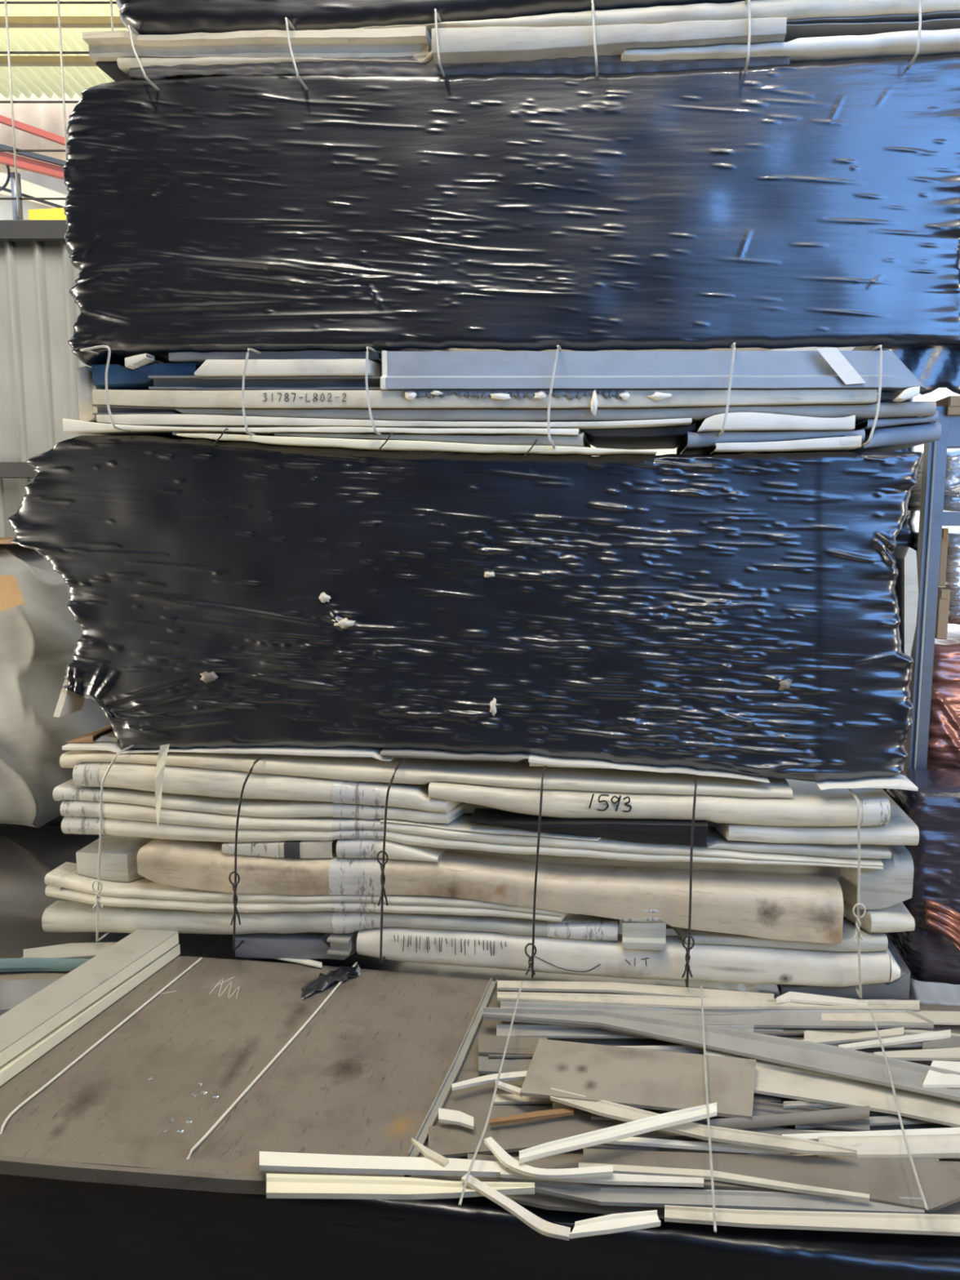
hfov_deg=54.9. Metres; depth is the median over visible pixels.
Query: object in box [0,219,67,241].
trim
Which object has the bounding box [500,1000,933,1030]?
strip
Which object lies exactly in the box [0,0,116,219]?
wire mesh fence
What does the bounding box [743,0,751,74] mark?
wire
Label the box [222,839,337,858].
box
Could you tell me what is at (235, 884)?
wire
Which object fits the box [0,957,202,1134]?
wire
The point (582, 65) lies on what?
sheet
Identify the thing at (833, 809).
flattened cardboard
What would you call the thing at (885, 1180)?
plate
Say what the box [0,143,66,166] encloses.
trim
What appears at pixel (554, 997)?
strip
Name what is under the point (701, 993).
wire
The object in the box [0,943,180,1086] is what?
board
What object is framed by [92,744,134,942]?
wire
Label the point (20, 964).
pipe
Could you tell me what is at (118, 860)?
cardboard piece
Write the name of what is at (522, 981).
wire
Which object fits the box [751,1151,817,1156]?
strip
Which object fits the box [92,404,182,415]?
channel
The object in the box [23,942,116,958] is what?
plate
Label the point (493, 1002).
strip
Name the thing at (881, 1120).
strip
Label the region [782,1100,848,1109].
strip
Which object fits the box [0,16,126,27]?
beam
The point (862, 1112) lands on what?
strip
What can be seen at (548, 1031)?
strip
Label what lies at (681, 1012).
strip
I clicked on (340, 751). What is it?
sheet
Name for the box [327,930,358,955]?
offcut
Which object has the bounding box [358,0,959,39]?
cardboard sheet
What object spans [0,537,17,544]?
plank
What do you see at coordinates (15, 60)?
beam
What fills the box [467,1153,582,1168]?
strip
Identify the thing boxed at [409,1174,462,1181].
metal plate
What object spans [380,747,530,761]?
sheet
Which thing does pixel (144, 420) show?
strip
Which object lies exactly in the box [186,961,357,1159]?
wire
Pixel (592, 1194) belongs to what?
strip
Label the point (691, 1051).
strip
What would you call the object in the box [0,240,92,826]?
wall
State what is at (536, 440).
wire
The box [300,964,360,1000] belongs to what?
scrap
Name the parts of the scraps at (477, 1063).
scrap strip, scrap strip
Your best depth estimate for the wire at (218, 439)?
2.65 m
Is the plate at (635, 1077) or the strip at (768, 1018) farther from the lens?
the strip at (768, 1018)
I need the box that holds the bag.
[0,544,111,827]
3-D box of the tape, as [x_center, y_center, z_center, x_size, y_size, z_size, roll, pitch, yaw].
[0.924,-0.701,2.366,0.127,0.092,0.004,1,8,9]
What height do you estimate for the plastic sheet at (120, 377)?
0.060 m
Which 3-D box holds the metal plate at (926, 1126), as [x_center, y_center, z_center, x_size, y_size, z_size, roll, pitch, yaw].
[0.971,1.102,2.081,0.190,0.010,0.048,1,8,9]
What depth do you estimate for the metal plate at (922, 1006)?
2.59 m
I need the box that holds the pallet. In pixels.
[0,823,103,958]
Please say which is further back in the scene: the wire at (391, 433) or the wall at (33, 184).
the wall at (33, 184)
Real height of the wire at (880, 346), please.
0.250 m
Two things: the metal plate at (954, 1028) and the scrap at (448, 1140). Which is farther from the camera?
the metal plate at (954, 1028)
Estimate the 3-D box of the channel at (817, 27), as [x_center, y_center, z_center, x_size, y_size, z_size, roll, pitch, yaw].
[1.086,-1.580,2.590,0.544,0.036,0.607,1,8,9]
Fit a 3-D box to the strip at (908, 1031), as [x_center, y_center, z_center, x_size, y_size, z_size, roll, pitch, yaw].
[0.906,1.030,2.493,0.740,0.009,0.029,2,8,12]
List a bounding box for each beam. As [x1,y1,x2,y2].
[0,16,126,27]
[0,56,97,66]
[0,151,64,179]
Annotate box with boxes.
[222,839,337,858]
[934,586,950,639]
[935,395,959,415]
[937,528,948,586]
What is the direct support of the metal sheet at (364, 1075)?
on the bale at (51, 1228)
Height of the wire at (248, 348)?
0.241 m
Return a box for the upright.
[903,405,959,768]
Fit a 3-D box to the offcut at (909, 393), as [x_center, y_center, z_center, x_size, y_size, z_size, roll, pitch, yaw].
[1.094,-0.631,2.376,0.048,0.032,0.065,1,8,9]
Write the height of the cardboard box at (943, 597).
0.160 m
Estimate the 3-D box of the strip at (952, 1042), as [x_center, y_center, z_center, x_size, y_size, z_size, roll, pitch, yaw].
[1.258,1.034,2.372,0.272,0.011,0.053,0,8,-2]
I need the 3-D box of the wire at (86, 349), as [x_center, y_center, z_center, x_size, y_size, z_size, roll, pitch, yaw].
[-1.095,-0.732,2.703,0.096,0.236,0.088,1,8,9]
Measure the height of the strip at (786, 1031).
0.009 m
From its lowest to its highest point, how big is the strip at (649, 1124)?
0.017 m
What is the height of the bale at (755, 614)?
0.980 m
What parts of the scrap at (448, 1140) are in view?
scrap strip, scrap strip, scrap strip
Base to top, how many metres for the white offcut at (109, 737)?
0.018 m
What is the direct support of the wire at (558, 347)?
attached to the channel at (401, 370)
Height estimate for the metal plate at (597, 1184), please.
0.010 m
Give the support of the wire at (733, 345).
attached to the channel at (401, 370)
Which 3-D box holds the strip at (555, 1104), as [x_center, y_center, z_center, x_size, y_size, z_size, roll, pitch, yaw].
[0.457,1.065,2.172,0.592,0.009,0.031,-1,8,-8]
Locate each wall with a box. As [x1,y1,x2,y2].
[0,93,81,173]
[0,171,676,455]
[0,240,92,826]
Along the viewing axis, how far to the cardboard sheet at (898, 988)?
2.61 m
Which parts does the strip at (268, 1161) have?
scrap strip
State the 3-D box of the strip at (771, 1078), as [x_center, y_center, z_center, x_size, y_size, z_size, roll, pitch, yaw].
[0.872,1.056,2.151,0.690,0.017,0.157,2,8,15]
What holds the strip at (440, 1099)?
on the scraps at (477, 1063)
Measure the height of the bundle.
0.162 m
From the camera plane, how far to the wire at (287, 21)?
2.46 m
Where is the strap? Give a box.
[155,743,169,826]
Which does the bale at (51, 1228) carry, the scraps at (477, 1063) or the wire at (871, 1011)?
the scraps at (477, 1063)
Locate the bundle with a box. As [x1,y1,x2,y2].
[924,897,959,951]
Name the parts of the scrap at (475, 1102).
scrap strip, scrap strip, scrap strip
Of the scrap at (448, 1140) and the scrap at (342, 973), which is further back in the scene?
the scrap at (342, 973)
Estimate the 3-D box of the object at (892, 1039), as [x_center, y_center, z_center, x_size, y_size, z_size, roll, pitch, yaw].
[1.009,1.043,2.375,0.438,0.050,0.150,1,8,9]
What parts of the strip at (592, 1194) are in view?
scrap strip, scrap strip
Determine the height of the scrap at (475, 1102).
0.052 m
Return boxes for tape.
[816,347,865,384]
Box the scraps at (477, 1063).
[453,1016,546,1083]
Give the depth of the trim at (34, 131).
10.78 m
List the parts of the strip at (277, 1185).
scrap strip, scrap strip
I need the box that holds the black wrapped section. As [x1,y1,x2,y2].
[469,808,707,846]
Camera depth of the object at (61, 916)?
2.83 m
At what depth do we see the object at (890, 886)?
2.64 m
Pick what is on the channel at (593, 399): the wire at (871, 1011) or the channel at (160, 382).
the channel at (160, 382)
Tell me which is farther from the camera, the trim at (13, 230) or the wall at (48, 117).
the wall at (48, 117)
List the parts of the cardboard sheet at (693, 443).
scrap strip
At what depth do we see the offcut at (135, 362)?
2.71 m
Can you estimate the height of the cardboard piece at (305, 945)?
0.089 m
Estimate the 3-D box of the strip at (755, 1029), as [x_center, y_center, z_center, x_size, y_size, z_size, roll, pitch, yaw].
[0.606,1.033,2.476,0.414,0.008,0.044,1,8,4]
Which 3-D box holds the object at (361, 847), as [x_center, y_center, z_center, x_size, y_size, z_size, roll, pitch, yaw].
[-0.268,0.623,2.800,0.310,0.066,0.126,1,8,9]
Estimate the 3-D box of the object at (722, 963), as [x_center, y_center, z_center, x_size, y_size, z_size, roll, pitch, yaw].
[0.388,0.917,2.724,1.520,0.135,0.128,1,8,9]
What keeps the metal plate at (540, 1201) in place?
on the bale at (51, 1228)
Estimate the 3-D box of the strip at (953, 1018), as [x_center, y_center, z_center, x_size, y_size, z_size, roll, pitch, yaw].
[1.346,1.024,2.500,0.854,0.007,0.061,0,8,2]
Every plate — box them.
[0,979,57,1009]
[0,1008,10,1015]
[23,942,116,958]
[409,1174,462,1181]
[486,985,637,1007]
[504,1193,664,1218]
[520,1038,755,1119]
[542,1147,584,1160]
[546,1038,684,1045]
[566,1182,711,1189]
[578,1148,959,1213]
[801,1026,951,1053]
[869,1123,954,1130]
[911,1004,959,1011]
[912,1024,959,1034]
[922,1060,959,1088]
[924,1200,959,1214]
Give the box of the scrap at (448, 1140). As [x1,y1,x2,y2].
[428,1106,727,1158]
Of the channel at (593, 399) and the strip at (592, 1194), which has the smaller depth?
the strip at (592, 1194)
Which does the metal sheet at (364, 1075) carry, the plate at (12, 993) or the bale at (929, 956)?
the plate at (12, 993)
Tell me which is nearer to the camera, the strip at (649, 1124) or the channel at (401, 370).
the strip at (649, 1124)
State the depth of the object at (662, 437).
2.61 m
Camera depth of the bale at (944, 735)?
3.04 m
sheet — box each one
[0,955,493,1194]
[62,742,394,760]
[92,362,201,390]
[128,54,790,79]
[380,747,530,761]
[528,753,769,782]
[814,774,917,791]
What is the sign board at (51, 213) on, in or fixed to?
attached to the wall at (33, 184)
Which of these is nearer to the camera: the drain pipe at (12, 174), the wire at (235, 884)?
the wire at (235, 884)
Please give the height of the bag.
1.229 m
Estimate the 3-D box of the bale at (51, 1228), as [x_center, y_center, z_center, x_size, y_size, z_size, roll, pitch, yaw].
[0.576,1.535,2.436,3.966,0.888,1.209,1,8,9]
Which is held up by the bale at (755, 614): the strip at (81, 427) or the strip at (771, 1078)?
the strip at (81, 427)
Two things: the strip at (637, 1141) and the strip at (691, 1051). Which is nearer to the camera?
the strip at (637, 1141)
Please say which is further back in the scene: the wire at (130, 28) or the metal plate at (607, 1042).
the wire at (130, 28)
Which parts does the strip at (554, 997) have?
scrap strip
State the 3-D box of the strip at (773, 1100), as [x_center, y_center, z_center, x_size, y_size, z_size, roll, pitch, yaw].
[0.471,1.073,2.158,0.468,0.008,0.030,0,8,2]
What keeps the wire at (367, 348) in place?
attached to the bale at (755, 614)
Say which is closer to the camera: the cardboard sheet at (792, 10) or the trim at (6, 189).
the cardboard sheet at (792, 10)
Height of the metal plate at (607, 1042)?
0.010 m
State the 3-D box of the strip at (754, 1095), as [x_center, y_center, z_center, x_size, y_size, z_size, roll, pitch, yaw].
[0.641,1.073,2.198,0.749,0.008,0.042,0,8,1]
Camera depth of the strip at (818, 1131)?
1.95 m
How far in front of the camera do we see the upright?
2.84 m
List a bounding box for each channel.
[82,26,431,62]
[92,389,877,415]
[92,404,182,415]
[148,359,382,390]
[380,350,926,393]
[783,11,959,42]
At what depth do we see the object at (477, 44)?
2.37 m
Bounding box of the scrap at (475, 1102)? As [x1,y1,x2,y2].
[441,1071,556,1120]
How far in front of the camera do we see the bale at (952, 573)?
3.11 m
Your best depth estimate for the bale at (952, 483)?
3.07 m
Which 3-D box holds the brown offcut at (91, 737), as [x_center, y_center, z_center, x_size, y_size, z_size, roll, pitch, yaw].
[-1.243,0.294,3.069,0.092,0.028,0.301,1,8,9]
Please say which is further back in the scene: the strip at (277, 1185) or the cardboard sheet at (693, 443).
the cardboard sheet at (693, 443)
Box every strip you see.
[62,418,586,447]
[96,413,691,432]
[259,1137,506,1177]
[266,1173,660,1240]
[408,977,497,1157]
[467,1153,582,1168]
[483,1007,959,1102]
[484,1136,924,1213]
[488,1047,760,1061]
[496,1023,754,1038]
[497,980,773,998]
[497,991,919,1009]
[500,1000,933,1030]
[519,1102,716,1164]
[550,1087,857,1157]
[552,1101,570,1108]
[584,1143,657,1150]
[590,1111,668,1114]
[604,1137,789,1155]
[613,1044,737,1056]
[648,1106,869,1131]
[660,1010,762,1015]
[664,1204,959,1235]
[670,1151,697,1152]
[673,1149,751,1154]
[692,1118,959,1159]
[705,1049,959,1127]
[710,1105,869,1128]
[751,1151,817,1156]
[752,1100,822,1114]
[753,1027,782,1031]
[753,1027,904,1035]
[753,1093,777,1097]
[753,1096,781,1103]
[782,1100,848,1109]
[782,1127,959,1159]
[795,1115,934,1128]
[821,1010,959,1025]
[822,1107,897,1115]
[873,1027,959,1036]
[874,1047,959,1061]
[922,1035,959,1048]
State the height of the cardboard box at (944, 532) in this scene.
0.183 m
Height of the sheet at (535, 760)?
0.042 m
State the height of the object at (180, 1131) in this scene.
0.005 m
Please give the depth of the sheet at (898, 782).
2.53 m
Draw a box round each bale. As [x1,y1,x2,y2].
[0,932,959,1279]
[7,431,922,781]
[62,53,959,395]
[115,0,753,35]
[882,397,915,791]
[884,768,959,984]
[903,630,959,768]
[907,449,959,511]
[912,530,959,625]
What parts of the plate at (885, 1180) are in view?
scrap strip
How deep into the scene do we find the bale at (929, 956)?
2.65 m
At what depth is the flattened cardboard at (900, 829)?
2.57 m
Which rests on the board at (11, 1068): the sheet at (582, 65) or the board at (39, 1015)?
the board at (39, 1015)
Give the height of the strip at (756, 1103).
0.016 m
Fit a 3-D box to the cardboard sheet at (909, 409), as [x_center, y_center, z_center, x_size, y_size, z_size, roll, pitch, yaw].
[0.187,-0.667,2.836,2.096,0.057,0.608,1,8,9]
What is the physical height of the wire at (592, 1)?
0.159 m
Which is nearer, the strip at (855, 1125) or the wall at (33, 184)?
the strip at (855, 1125)
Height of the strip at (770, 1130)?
0.008 m
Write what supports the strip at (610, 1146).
on the metal plate at (597, 1184)
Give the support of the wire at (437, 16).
attached to the cardboard sheet at (792, 10)
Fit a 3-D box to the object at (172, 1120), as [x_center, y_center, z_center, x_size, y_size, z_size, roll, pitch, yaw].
[-0.701,1.094,2.105,0.014,0.005,0.014,1,8,9]
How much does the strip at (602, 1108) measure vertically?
0.015 m
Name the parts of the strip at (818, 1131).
scrap strip, scrap strip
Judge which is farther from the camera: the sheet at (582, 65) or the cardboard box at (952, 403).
the cardboard box at (952, 403)
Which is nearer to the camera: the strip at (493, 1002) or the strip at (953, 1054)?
the strip at (953, 1054)
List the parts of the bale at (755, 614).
scrap strip, yellowish slat, scrap strip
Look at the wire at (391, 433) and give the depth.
2.57 m
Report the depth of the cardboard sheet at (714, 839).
2.58 m
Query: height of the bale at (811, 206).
0.916 m
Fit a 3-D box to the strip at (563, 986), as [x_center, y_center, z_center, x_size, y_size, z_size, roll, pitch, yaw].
[0.439,0.999,2.634,0.783,0.010,0.068,1,8,6]
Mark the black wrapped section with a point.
(647, 830)
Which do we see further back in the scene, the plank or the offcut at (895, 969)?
the plank
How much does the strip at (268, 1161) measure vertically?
0.021 m
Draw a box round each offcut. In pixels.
[66,724,113,742]
[96,731,119,742]
[124,353,155,369]
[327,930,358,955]
[622,920,666,950]
[886,947,900,982]
[892,386,919,402]
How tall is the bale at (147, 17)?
0.588 m
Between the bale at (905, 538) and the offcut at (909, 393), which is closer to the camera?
the offcut at (909, 393)
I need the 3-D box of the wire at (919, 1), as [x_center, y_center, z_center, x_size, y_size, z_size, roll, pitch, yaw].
[1.061,-1.501,2.263,0.014,0.165,0.088,1,8,9]
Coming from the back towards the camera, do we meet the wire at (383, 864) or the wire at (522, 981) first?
the wire at (383, 864)
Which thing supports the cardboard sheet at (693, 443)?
on the bale at (755, 614)
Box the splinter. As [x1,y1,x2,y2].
[275,958,322,968]
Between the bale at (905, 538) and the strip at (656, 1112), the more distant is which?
the bale at (905, 538)
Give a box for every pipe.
[0,957,89,972]
[10,172,23,219]
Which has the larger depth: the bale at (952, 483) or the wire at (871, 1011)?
the bale at (952, 483)
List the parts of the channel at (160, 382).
mitred strip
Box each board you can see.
[0,928,178,1066]
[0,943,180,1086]
[28,208,66,219]
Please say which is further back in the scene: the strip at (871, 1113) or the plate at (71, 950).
the plate at (71, 950)
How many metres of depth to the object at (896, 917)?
2.57 m
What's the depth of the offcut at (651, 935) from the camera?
2.64 m
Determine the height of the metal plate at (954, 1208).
0.010 m
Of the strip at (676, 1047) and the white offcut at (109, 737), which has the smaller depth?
the strip at (676, 1047)
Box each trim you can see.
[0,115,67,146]
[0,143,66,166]
[0,186,64,208]
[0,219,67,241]
[0,462,36,478]
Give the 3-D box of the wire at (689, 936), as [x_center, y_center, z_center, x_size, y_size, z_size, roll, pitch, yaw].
[0.589,0.679,2.611,0.035,0.600,0.131,1,8,9]
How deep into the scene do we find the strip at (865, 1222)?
1.76 m
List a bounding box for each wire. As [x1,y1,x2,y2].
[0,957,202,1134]
[80,345,130,431]
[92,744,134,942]
[128,25,159,91]
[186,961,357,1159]
[213,428,228,446]
[228,753,267,951]
[241,347,261,435]
[284,17,307,90]
[365,346,382,435]
[376,757,406,964]
[379,432,394,451]
[434,8,445,76]
[458,980,523,1206]
[524,439,537,457]
[524,765,546,977]
[546,344,561,448]
[591,0,598,77]
[681,774,697,986]
[700,985,716,1232]
[718,342,736,436]
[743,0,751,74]
[847,788,866,998]
[861,344,882,446]
[869,1008,928,1210]
[907,0,921,68]
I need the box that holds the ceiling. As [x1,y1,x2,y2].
[0,0,128,97]
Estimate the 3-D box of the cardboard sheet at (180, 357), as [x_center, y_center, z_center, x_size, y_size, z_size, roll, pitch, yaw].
[-0.563,-0.854,2.919,0.635,0.036,0.507,1,8,9]
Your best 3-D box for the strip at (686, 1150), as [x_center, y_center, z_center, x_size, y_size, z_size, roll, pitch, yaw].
[0.735,1.103,1.995,0.642,0.008,0.017,0,8,-1]
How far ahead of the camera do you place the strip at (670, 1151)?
1.99 m
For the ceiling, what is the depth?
6.04 m
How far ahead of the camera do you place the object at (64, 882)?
2.83 m
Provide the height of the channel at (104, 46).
0.134 m
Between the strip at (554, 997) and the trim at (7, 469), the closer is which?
the strip at (554, 997)
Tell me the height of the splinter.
0.010 m

